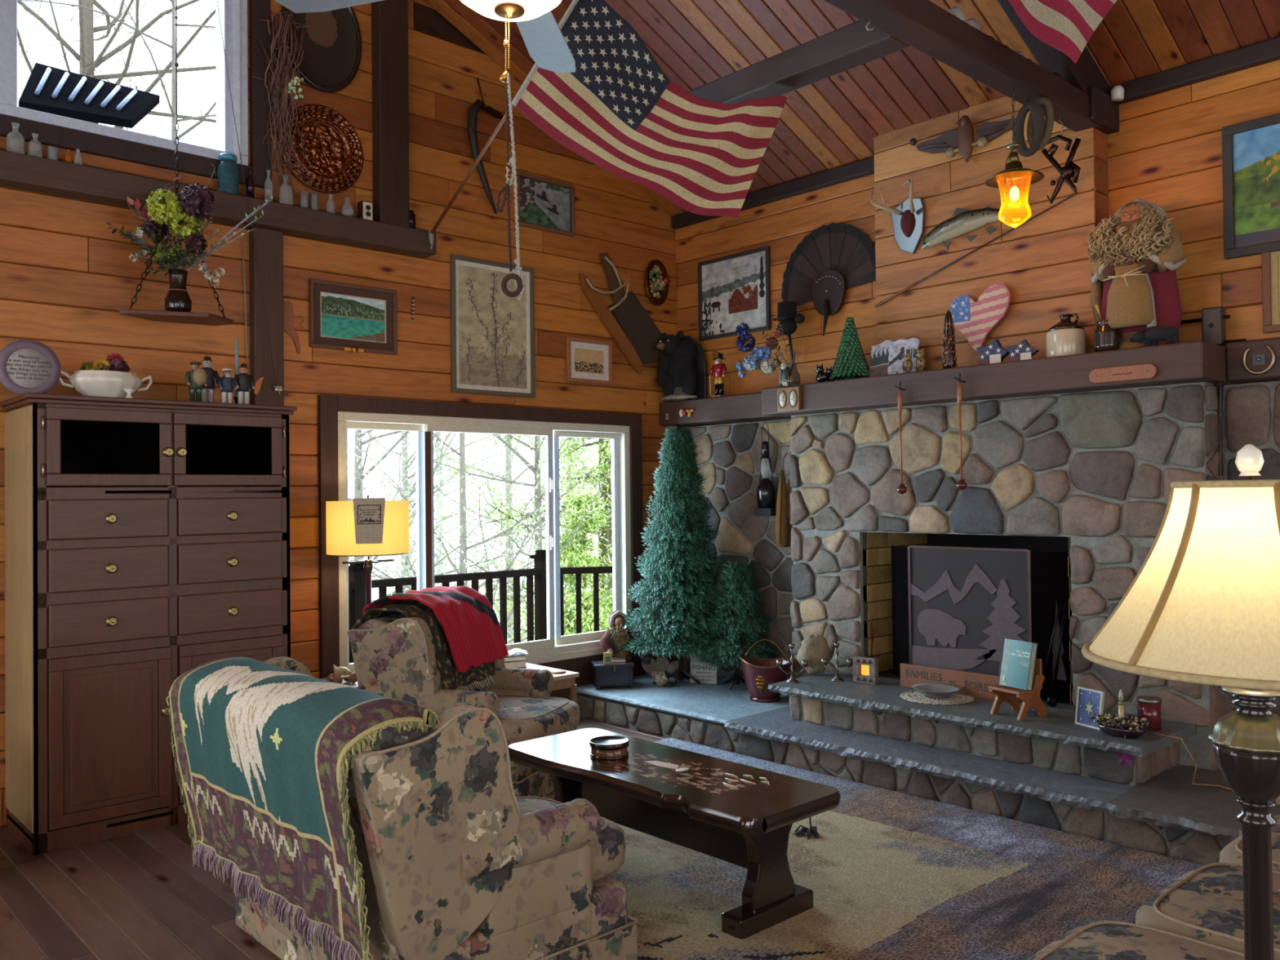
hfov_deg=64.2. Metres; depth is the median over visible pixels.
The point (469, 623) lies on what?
throw blanket
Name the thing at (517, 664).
book
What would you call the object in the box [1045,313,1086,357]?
jug
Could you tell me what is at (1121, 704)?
candle
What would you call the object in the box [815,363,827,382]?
ornament
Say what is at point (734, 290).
framed painting
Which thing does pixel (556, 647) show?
window
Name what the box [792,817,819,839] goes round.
leaf
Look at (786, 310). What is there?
ornament
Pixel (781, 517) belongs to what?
leather quiver
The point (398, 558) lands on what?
ground
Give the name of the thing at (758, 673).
bucket
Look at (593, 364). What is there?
framed print
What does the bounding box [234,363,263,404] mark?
figurine
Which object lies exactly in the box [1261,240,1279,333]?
framed print
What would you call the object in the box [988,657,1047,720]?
book stand
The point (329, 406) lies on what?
trim
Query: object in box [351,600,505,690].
throw blanket
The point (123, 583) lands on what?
tall cabinet
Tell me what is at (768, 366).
flowers
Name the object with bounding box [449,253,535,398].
print
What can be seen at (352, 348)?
nameplate
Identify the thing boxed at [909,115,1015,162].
carving
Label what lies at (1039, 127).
horse collar
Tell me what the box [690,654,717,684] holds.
sign
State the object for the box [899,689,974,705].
doily
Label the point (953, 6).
glass ornament
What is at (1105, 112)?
trim
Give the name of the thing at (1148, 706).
tin can
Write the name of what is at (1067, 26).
striped flag
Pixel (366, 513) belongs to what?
print
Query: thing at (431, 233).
flag pole
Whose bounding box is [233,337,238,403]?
candle
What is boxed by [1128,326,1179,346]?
bear figurine
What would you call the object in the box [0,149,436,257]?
wall shelf
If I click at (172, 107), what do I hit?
bare tree
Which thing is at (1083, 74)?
trim
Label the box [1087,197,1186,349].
doll
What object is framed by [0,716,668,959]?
floor
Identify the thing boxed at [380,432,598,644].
bare tree
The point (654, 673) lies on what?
rock
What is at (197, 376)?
figurine
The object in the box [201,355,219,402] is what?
figurine
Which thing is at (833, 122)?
ceiling
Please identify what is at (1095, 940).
seat cushion
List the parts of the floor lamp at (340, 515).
lamp shade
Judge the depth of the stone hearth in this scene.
5.12 m
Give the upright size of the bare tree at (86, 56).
13.941 m
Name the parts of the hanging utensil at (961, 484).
handle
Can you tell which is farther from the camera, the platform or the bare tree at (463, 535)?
the bare tree at (463, 535)
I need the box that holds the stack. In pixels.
[184,485,211,486]
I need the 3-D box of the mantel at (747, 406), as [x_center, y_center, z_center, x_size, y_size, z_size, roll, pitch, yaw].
[0.653,-0.516,7.433,0.200,0.175,1.282,0,-1,-43]
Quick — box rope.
[216,0,276,386]
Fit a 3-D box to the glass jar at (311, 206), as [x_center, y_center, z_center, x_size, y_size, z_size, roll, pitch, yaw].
[-1.883,-1.603,5.902,0.048,0.110,0.048,0,-1,-43]
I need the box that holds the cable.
[242,243,247,359]
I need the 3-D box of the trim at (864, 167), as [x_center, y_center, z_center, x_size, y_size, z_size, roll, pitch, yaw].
[0.928,-2.022,7.241,0.060,0.095,1.950,0,-1,-43]
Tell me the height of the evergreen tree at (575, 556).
3.265 m
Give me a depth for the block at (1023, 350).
5.46 m
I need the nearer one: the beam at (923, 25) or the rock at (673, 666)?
the beam at (923, 25)
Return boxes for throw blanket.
[166,657,440,959]
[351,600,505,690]
[362,586,509,673]
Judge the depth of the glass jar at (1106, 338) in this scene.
5.12 m
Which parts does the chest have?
lid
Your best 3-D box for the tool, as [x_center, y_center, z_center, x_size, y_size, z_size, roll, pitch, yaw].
[2.163,0.875,5.352,0.153,0.621,0.082,-1,-1,21]
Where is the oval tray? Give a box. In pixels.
[280,5,361,92]
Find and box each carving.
[655,330,706,402]
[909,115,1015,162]
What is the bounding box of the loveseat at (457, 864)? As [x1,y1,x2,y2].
[235,656,639,959]
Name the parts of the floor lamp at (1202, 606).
shade trim, lamp shade, shade trim, drip plate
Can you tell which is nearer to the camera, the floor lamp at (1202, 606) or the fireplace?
the floor lamp at (1202, 606)
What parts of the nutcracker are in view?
hat plate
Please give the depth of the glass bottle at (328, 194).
5.98 m
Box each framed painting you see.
[308,278,397,355]
[515,170,575,236]
[697,245,770,341]
[1222,112,1279,259]
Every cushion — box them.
[496,694,580,745]
[516,798,625,881]
[1026,921,1244,959]
[1135,865,1279,959]
[1219,817,1279,871]
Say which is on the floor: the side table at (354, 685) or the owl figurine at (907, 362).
the side table at (354, 685)
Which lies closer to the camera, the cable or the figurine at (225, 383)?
the figurine at (225, 383)
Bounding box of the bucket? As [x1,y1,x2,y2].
[739,639,798,702]
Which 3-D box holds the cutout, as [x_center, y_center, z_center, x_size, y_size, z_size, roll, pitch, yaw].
[-1.999,-0.877,5.849,0.154,0.297,0.021,0,-1,-43]
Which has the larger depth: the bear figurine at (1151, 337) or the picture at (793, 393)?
the picture at (793, 393)
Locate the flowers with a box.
[735,322,789,377]
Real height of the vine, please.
1.089 m
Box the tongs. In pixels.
[1041,115,1080,204]
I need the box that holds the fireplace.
[673,380,1279,771]
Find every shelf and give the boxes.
[119,0,234,325]
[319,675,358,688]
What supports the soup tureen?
on the tall cabinet
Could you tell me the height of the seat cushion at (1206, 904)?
0.192 m
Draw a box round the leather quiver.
[775,452,788,546]
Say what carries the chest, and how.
on the stone hearth
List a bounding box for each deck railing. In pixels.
[348,549,546,663]
[560,566,612,635]
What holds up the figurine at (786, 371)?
on the mantel at (1193, 362)
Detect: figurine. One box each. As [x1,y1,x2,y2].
[184,361,207,401]
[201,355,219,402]
[217,368,236,403]
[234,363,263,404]
[775,352,798,386]
[868,337,919,377]
[902,352,912,373]
[915,347,925,371]
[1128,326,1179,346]
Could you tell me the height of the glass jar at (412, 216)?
0.120 m
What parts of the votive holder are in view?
glow panel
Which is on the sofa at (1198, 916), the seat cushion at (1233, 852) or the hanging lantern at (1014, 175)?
the seat cushion at (1233, 852)
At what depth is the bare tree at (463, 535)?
11.51 m
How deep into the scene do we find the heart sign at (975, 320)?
5.83 m
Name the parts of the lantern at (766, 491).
globe, frame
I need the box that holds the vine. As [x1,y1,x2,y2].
[252,8,310,198]
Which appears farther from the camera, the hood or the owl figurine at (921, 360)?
the owl figurine at (921, 360)
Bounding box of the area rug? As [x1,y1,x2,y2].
[200,737,1203,959]
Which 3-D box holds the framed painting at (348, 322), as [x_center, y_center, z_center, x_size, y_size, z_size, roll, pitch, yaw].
[-1.704,-0.964,6.106,0.559,0.412,0.048,0,-1,-43]
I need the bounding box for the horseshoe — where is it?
[1241,344,1275,374]
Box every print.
[357,504,381,524]
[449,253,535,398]
[565,336,613,385]
[1077,688,1100,727]
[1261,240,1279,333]
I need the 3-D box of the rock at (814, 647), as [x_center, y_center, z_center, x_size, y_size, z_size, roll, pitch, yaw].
[1.087,1.083,6.353,0.223,0.256,0.180,-1,-1,0]
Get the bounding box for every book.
[503,660,526,668]
[504,653,526,662]
[612,657,626,662]
[999,638,1037,690]
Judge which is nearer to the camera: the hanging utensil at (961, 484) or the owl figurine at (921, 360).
the hanging utensil at (961, 484)
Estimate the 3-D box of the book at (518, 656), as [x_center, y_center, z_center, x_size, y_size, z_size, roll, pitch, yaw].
[-0.859,1.133,6.516,0.230,0.030,0.170,0,-1,-20]
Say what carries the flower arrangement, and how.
in the soup tureen
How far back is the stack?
5.18 m
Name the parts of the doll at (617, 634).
fur trim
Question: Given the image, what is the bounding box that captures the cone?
[942,309,956,368]
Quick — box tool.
[1040,586,1066,706]
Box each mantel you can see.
[659,391,789,426]
[761,340,1238,417]
[1226,337,1279,383]
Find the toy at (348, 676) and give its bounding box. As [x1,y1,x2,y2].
[327,664,356,683]
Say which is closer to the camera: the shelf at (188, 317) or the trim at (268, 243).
the shelf at (188, 317)
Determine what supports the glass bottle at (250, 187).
on the wall shelf at (17, 171)
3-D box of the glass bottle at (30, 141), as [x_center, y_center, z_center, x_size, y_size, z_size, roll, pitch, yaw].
[-2.927,-1.612,4.939,0.060,0.125,0.060,0,-1,-43]
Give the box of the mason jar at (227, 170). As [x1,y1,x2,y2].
[217,152,238,195]
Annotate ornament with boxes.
[679,408,693,417]
[772,301,804,362]
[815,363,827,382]
[825,366,835,381]
[947,5,965,21]
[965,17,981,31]
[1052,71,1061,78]
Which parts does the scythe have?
handle, blade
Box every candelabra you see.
[776,644,808,683]
[821,642,853,681]
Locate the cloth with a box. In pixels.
[353,497,385,543]
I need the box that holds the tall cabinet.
[0,392,297,855]
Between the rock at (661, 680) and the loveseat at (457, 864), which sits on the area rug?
the loveseat at (457, 864)
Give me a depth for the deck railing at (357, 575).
8.10 m
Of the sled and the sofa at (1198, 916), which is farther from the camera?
the sled
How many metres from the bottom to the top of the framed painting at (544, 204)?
0.368 m
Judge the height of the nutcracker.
0.355 m
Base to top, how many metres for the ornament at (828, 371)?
0.101 m
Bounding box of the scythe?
[466,78,506,213]
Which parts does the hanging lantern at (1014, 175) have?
chain, glass, bulb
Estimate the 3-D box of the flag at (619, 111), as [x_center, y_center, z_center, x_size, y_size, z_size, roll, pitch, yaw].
[0.021,-1.826,4.952,1.374,1.082,0.300,-1,-1,7]
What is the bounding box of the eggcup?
[122,388,135,398]
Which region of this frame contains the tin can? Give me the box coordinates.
[1136,695,1161,731]
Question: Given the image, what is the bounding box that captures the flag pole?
[428,103,515,248]
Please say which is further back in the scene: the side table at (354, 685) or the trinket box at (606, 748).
the side table at (354, 685)
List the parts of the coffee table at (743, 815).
leg, leg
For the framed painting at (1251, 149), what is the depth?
5.01 m
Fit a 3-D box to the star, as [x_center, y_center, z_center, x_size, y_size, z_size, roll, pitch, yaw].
[2.175,1.220,4.582,0.020,0.147,0.110,0,-1,-43]
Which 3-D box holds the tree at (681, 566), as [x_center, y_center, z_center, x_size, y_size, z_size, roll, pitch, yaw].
[0.290,0.524,7.291,0.877,1.844,0.925,-1,-1,25]
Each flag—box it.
[511,0,786,217]
[1007,0,1117,63]
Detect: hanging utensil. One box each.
[891,382,910,493]
[951,373,968,489]
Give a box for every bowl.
[1086,688,1157,738]
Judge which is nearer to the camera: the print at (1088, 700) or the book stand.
the print at (1088, 700)
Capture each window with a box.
[0,0,248,165]
[337,411,631,675]
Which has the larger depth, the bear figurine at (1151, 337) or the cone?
the cone
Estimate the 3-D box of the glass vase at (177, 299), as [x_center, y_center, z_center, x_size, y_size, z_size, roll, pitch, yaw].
[-2.318,-0.940,5.122,0.128,0.220,0.128,-1,-1,-8]
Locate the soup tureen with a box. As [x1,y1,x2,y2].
[58,369,152,397]
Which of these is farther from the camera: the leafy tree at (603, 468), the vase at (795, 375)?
the leafy tree at (603, 468)
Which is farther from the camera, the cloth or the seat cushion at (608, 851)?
the cloth
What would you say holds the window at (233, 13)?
in the wall at (66, 279)
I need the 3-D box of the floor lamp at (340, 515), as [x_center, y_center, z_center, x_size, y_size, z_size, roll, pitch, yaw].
[-1.514,0.866,5.700,0.456,1.560,0.456,0,-1,-43]
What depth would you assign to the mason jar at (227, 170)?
5.53 m
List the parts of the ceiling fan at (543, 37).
blade, pull chain, crocheted cord, lamp shade, crocheted cord, blade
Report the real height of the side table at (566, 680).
0.455 m
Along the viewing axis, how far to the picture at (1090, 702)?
4.88 m
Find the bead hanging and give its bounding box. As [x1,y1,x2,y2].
[410,296,415,321]
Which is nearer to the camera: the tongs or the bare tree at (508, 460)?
the tongs
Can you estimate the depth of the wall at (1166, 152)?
5.43 m
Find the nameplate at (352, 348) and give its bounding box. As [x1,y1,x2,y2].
[343,346,364,352]
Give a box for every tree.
[17,0,216,141]
[17,0,216,146]
[347,428,545,593]
[347,429,560,601]
[347,431,586,592]
[348,430,613,644]
[364,433,612,644]
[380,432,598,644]
[434,432,598,597]
[435,434,613,644]
[521,484,613,635]
[614,424,726,686]
[694,556,781,689]
[829,317,869,380]
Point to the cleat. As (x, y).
(278, 388)
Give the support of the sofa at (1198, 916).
on the floor
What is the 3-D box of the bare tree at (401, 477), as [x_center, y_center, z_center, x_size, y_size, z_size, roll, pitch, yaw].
[-3.709,-0.801,16.862,5.840,9.653,8.106,-1,-1,17]
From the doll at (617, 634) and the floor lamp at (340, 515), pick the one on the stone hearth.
the doll at (617, 634)
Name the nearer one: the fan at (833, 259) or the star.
the star
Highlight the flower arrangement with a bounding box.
[79,352,130,372]
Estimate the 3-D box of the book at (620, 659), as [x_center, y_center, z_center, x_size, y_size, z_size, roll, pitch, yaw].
[-0.158,1.269,7.201,0.120,0.020,0.090,-1,-1,2]
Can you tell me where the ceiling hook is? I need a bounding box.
[865,17,874,30]
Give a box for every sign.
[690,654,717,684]
[900,662,1005,702]
[948,283,1011,351]
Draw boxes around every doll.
[599,609,653,664]
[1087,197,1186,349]
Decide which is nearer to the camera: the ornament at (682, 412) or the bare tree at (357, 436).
the ornament at (682, 412)
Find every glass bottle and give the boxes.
[6,122,24,154]
[27,133,42,157]
[64,149,71,163]
[73,149,82,164]
[245,168,254,198]
[264,168,272,201]
[279,175,293,205]
[326,194,334,213]
[341,195,354,216]
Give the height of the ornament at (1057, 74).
0.060 m
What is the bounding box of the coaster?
[550,670,565,674]
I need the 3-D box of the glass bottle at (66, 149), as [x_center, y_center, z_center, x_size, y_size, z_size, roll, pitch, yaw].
[-2.821,-1.590,5.036,0.034,0.080,0.034,0,-1,-43]
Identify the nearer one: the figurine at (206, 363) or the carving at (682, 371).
the figurine at (206, 363)
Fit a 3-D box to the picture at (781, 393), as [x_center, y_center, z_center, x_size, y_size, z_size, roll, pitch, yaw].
[0.908,-0.514,6.520,0.008,0.115,0.067,0,-1,-43]
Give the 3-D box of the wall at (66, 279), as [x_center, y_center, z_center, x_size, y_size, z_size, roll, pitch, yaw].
[-2.078,-1.145,5.895,6.900,5.600,0.140,0,-1,-43]
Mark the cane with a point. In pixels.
(1047, 209)
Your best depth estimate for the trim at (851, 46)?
4.67 m
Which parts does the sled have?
rail, cross rail, panel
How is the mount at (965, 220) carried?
attached to the chimney breast at (1043, 262)
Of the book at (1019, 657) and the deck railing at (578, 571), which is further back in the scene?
the deck railing at (578, 571)
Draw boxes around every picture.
[777,390,786,408]
[788,389,797,407]
[1075,686,1104,729]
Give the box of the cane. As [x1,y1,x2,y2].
[874,191,1077,307]
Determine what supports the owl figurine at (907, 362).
on the mantel at (1193, 362)
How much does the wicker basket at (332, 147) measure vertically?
0.516 m
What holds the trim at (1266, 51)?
attached to the wall at (1166, 152)
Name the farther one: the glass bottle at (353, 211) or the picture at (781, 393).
the picture at (781, 393)
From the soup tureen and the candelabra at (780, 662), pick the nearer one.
the soup tureen
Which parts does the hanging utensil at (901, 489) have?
handle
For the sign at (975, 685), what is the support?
on the stone hearth
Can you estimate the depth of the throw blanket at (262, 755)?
3.00 m
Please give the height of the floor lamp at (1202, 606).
1.611 m
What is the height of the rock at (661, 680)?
0.081 m
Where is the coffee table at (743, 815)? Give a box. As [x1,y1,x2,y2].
[508,728,840,939]
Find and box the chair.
[346,613,580,797]
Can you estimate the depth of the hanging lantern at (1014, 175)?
4.88 m
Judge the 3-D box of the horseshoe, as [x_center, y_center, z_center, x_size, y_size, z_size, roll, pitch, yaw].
[2.919,-0.567,4.816,0.021,0.141,0.139,0,-1,-43]
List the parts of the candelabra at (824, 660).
arm, stem, arm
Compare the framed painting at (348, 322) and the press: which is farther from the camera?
the framed painting at (348, 322)
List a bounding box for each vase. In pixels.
[162,268,191,311]
[778,363,800,385]
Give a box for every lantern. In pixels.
[754,419,776,515]
[984,88,1044,227]
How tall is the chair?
0.943 m
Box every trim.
[0,0,271,189]
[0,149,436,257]
[248,226,284,405]
[317,395,644,699]
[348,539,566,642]
[371,0,409,227]
[671,156,874,229]
[688,19,909,104]
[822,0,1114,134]
[997,0,1111,96]
[1089,85,1119,132]
[1111,36,1279,104]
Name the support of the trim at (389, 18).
attached to the wall at (66, 279)
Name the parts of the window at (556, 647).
sash, sash, sash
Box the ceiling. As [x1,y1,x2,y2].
[424,0,1279,216]
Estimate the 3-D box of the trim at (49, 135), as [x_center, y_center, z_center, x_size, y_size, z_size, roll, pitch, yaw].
[-2.632,-2.473,5.297,1.450,1.650,0.035,0,-1,-43]
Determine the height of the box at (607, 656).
0.075 m
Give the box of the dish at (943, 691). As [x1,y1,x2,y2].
[911,683,961,697]
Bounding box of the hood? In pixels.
[984,142,1044,202]
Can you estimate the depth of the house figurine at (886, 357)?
6.20 m
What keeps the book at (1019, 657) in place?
on the book stand
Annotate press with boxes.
[1180,306,1246,346]
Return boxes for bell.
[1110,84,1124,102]
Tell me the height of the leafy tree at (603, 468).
9.000 m
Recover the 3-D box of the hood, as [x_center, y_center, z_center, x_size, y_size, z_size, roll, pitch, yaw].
[1.788,-1.469,4.877,0.268,0.260,0.268,0,-1,-43]
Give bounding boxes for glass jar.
[46,146,58,160]
[299,191,308,208]
[310,191,318,209]
[409,209,415,228]
[1093,304,1119,351]
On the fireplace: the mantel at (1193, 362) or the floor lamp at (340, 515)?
the mantel at (1193, 362)
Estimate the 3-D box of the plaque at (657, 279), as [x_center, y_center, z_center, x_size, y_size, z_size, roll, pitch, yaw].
[0.137,-1.506,7.793,0.255,0.350,0.050,0,-1,-43]
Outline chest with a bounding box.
[591,659,634,689]
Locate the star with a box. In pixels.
[1112,734,1137,768]
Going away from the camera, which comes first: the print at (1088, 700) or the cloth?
the print at (1088, 700)
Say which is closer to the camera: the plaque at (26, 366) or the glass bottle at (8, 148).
the plaque at (26, 366)
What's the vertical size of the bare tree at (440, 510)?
10.737 m
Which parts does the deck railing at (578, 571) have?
rail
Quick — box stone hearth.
[576,670,1279,865]
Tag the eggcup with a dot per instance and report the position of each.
(128, 391)
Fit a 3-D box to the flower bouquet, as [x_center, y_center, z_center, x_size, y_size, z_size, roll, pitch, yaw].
[-2.254,-1.275,5.108,0.825,0.619,0.227,-1,-1,-6]
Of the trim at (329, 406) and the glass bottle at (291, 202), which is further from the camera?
the trim at (329, 406)
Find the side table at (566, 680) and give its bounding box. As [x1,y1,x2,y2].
[520,662,579,730]
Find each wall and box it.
[0,0,679,826]
[675,59,1279,427]
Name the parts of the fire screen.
panel, panel, frame, panel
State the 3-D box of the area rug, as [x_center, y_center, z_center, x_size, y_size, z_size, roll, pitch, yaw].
[0.187,1.588,4.272,2.875,0.012,3.100,0,-1,-43]
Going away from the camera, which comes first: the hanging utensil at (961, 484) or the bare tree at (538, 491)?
the hanging utensil at (961, 484)
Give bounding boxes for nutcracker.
[708,348,727,397]
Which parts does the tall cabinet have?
panel, drawer, drawer, drawer, glass door, door, pane, knob, knob, knob, cornice, knob, knob, knob, glass door, pane, drawer, drawer, drawer, door, knob, knob, knob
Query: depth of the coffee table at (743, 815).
3.81 m
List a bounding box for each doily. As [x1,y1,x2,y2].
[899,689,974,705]
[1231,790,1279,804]
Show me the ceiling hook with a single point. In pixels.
(867, 28)
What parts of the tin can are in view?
lid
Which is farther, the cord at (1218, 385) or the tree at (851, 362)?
the tree at (851, 362)
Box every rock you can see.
[650,670,665,679]
[653,674,670,686]
[666,660,689,676]
[796,633,831,675]
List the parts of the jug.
handle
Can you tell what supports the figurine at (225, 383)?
on the tall cabinet
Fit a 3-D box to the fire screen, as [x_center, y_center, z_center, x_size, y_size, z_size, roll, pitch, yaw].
[1.903,0.788,5.819,0.150,0.814,1.174,0,-1,-43]
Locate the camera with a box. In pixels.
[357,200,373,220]
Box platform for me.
[18,62,159,128]
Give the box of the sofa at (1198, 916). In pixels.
[1026,815,1279,959]
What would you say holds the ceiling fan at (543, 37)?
hanging from the ceiling
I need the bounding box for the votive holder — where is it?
[853,656,878,684]
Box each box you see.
[589,735,629,760]
[603,652,612,663]
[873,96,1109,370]
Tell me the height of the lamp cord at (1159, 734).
0.227 m
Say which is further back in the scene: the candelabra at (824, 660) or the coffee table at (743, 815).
the candelabra at (824, 660)
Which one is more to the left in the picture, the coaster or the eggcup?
the eggcup
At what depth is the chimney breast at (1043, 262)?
5.86 m
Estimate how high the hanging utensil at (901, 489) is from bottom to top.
0.646 m
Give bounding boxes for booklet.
[506,648,528,656]
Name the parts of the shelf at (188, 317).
cord, chain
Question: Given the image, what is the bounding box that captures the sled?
[579,252,662,374]
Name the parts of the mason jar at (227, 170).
lid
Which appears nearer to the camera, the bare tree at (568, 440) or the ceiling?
the ceiling
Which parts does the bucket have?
handle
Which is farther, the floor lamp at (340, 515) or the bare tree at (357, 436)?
the bare tree at (357, 436)
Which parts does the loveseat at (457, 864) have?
arm, arm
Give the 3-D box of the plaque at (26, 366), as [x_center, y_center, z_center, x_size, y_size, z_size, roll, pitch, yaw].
[-2.776,-0.507,4.636,0.260,0.260,0.022,0,-1,-43]
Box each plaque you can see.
[0,339,61,395]
[645,259,670,305]
[1088,363,1157,383]
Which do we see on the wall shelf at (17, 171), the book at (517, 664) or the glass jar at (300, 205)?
the glass jar at (300, 205)
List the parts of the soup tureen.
handle, handle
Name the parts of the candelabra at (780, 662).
arm, stem, arm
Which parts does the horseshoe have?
plate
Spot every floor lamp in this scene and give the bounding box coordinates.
[325,495,409,605]
[1081,444,1279,959]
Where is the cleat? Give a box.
[272,386,284,394]
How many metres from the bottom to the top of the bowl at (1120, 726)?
0.215 m
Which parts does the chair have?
arm, arm, arm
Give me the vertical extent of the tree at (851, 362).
0.403 m
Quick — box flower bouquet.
[106,164,272,286]
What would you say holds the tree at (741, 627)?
on the stone hearth
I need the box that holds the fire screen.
[891,545,1071,700]
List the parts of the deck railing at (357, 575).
post, rail, post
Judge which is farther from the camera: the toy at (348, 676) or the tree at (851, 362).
the tree at (851, 362)
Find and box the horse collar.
[1013,97,1053,156]
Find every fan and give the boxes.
[274,0,575,300]
[781,222,876,336]
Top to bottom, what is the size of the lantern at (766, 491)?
0.671 m
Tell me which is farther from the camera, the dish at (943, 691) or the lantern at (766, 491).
the lantern at (766, 491)
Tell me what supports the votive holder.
on the stone hearth
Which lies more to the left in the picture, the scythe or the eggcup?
the eggcup
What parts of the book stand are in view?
seat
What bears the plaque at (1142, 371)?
attached to the mantel at (1193, 362)
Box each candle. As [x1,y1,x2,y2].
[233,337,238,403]
[1118,688,1124,727]
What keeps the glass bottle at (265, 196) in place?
on the wall shelf at (17, 171)
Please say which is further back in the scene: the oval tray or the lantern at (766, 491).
the lantern at (766, 491)
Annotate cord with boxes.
[1155,733,1232,790]
[1213,382,1224,475]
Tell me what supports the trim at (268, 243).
attached to the wall at (66, 279)
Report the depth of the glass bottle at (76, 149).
5.07 m
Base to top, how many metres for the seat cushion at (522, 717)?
0.185 m
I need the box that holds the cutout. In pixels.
[283,300,304,353]
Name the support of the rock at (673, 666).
on the stone hearth
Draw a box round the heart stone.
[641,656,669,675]
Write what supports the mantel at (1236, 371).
on the fireplace
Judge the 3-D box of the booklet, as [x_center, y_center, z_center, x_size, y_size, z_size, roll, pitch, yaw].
[-0.845,1.100,6.516,0.250,0.024,0.170,0,-1,-12]
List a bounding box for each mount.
[869,174,925,253]
[920,205,1013,249]
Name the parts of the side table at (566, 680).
leg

